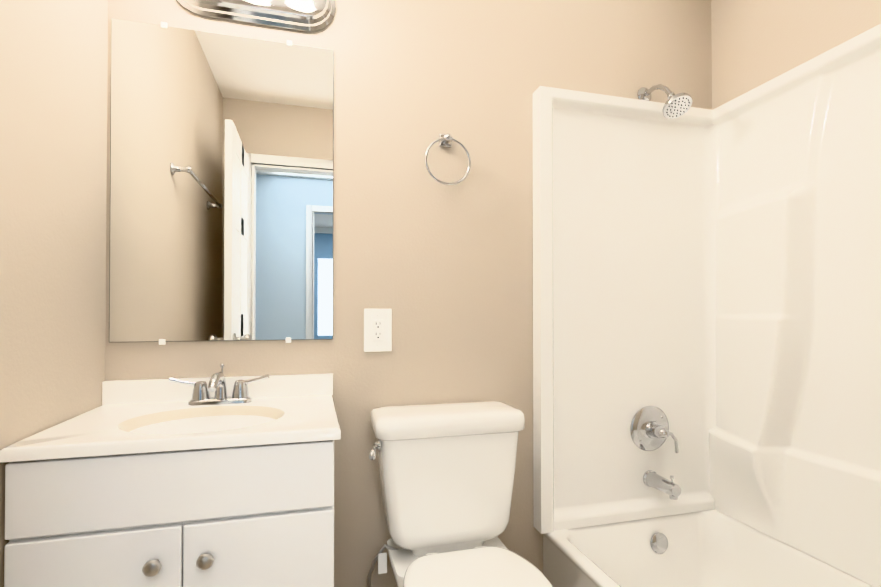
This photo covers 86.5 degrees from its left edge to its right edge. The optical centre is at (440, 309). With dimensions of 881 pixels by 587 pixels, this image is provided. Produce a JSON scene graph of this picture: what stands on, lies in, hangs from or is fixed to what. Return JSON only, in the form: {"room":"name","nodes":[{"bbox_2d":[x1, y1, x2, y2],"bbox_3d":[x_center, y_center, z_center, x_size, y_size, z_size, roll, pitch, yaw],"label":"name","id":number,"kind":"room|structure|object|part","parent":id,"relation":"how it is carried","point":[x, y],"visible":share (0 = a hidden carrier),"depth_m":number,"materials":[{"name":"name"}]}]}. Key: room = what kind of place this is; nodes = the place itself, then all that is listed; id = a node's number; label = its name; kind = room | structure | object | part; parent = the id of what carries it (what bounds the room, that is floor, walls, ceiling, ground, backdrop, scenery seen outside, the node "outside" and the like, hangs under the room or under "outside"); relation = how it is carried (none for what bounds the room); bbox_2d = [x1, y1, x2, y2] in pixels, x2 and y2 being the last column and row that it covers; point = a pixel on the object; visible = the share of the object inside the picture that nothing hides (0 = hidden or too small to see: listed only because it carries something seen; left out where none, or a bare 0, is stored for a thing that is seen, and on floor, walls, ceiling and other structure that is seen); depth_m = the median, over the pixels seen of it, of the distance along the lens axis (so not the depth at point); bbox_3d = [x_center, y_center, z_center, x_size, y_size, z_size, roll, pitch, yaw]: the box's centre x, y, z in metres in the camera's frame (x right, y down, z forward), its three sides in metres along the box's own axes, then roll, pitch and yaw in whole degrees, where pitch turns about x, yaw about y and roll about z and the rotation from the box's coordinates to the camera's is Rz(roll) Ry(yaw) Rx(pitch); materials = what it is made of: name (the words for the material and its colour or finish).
{"room":"bathroom","nodes":[
{"label":"bathroom","id":0,"kind":"room"},
{"bbox_2d":[0,0,107,586],"bbox_3d":[-0.755,-0.139,0.465,0.100,2.440,1.900,0,-1,-15],"label":"wall","id":1,"kind":"structure","parent":0,"point":[53,118],"depth_m":1.03,"materials":[{"name":"paint"}]},
{"bbox_2d":[105,0,711,586],"bbox_3d":[0.058,-0.127,1.617,2.270,2.440,0.100,0,-1,-15],"label":"wall","id":2,"kind":"structure","parent":0,"point":[443,272],"depth_m":1.54,"materials":[{"name":"paint"}]},
{"bbox_2d":[109,18,333,344],"bbox_3d":[-0.625,-0.359,1.377,0.605,0.920,0.008,0,-1,-15],"label":"mirror","id":3,"kind":"object","parent":2,"relation":"attached to","point":[221,182],"visible":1,"depth_m":1.37,"materials":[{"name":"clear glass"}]},
{"bbox_2d":[177,0,335,32],"bbox_3d":[-0.535,-0.945,1.337,0.465,0.180,0.145,0,-1,-15],"label":"sconce","id":4,"kind":"object","parent":2,"relation":"attached to","point":[309,16],"visible":1,"depth_m":1.39,"materials":[{"name":"silver metal"}]},
{"bbox_2d":[364,309,391,351],"bbox_3d":[-0.199,0.066,1.488,0.088,0.136,0.008,0,-1,-15],"label":"electrical outlet plate","id":5,"kind":"object","parent":2,"relation":"attached to","point":[377,330],"visible":1,"depth_m":1.49,"materials":[{"name":"white plastic"}]},
{"bbox_2d":[425,133,470,184],"bbox_3d":[0.021,-0.492,1.534,0.156,0.177,0.046,0,-1,-15],"label":"towel ring","id":6,"kind":"object","parent":2,"relation":"attached to","point":[445,140],"visible":0.96,"depth_m":1.52,"materials":[{"name":"silver metal"}]},
{"bbox_2d":[711,0,880,109],"bbox_3d":[1.340,-0.133,1.031,0.100,2.440,1.900,0,-1,-15],"label":"wall","id":7,"kind":"structure","parent":0,"point":[756,43],"depth_m":1.61,"materials":[{"name":"paint"}]},
{"bbox_3d":[0.293,1.109,0.734,2.270,0.050,1.900,0,-1,-15],"label":"floor","id":8,"kind":"structure","parent":0,"visible":0},
{"bbox_2d":[0,364,340,586],"bbox_3d":[-0.568,0.620,1.139,0.612,0.936,0.475,0,-1,-15],"label":"bathroom vanity","id":9,"kind":"object","parent":8,"relation":"on","point":[218,479],"visible":1,"depth_m":0.96,"materials":[{"name":"painted wood"},{"name":"cultured marble"},{"name":"brushed nickel"}]},
{"bbox_2d":[118,406,284,431],"bbox_3d":[-0.560,0.326,1.119,0.356,0.132,0.300,0,-1,-15],"label":"sink","id":10,"kind":"object","parent":9,"relation":"in","point":[176,418],"depth_m":1.18,"materials":[{"name":"beige ceramic"}]},
{"bbox_2d":[168,364,269,405],"bbox_3d":[-0.598,0.206,1.255,0.256,0.107,0.151,0,-1,-15],"label":"faucet","id":11,"kind":"object","parent":9,"relation":"on","point":[240,396],"depth_m":1.28,"materials":[{"name":"silver metal"}]},
{"bbox_2d":[367,401,552,586],"bbox_3d":[0.068,0.694,1.195,0.479,0.790,0.698,0,-1,-15],"label":"toilet","id":12,"kind":"object","parent":8,"relation":"on","point":[446,473],"visible":1,"depth_m":1.33,"materials":[{"name":"white ceramic"}]},
{"bbox_3d":[-0.181,0.384,1.286,0.043,0.034,0.097,0,-1,-15],"label":"handle","id":13,"kind":"part","parent":12,"relation":"part of","materials":[{"name":"silver metal"}]},
{"bbox_3d":[0.017,0.545,1.436,0.424,0.361,0.188,0,-1,-15],"label":"tank","id":14,"kind":"part","parent":12,"relation":"part of","materials":[{"name":"white ceramic"}]},
{"bbox_3d":[0.018,0.333,1.433,0.452,0.063,0.212,0,-1,-15],"label":"lid","id":15,"kind":"part","parent":12,"relation":"part of","materials":[{"name":"white ceramic"}]},
{"bbox_3d":[0.108,0.694,1.099,0.364,0.048,0.491,0,-1,-15],"label":"seat","id":16,"kind":"part","parent":12,"relation":"part of","materials":[{"name":"white plastic"}]},
{"bbox_2d":[533,24,880,586],"bbox_3d":[0.894,0.121,0.999,0.773,1.930,1.520,0,-1,-15],"label":"tub","id":17,"kind":"object","parent":8,"relation":"on","point":[706,347],"visible":1,"depth_m":1.63,"materials":[{"name":"white plastic"}]},
{"bbox_3d":[0.789,0.614,1.662,0.060,0.076,0.135,0,-1,-15],"label":"spout mount","id":18,"kind":"part","parent":17,"relation":"part of","materials":[{"name":"silver metal"}]}
]}

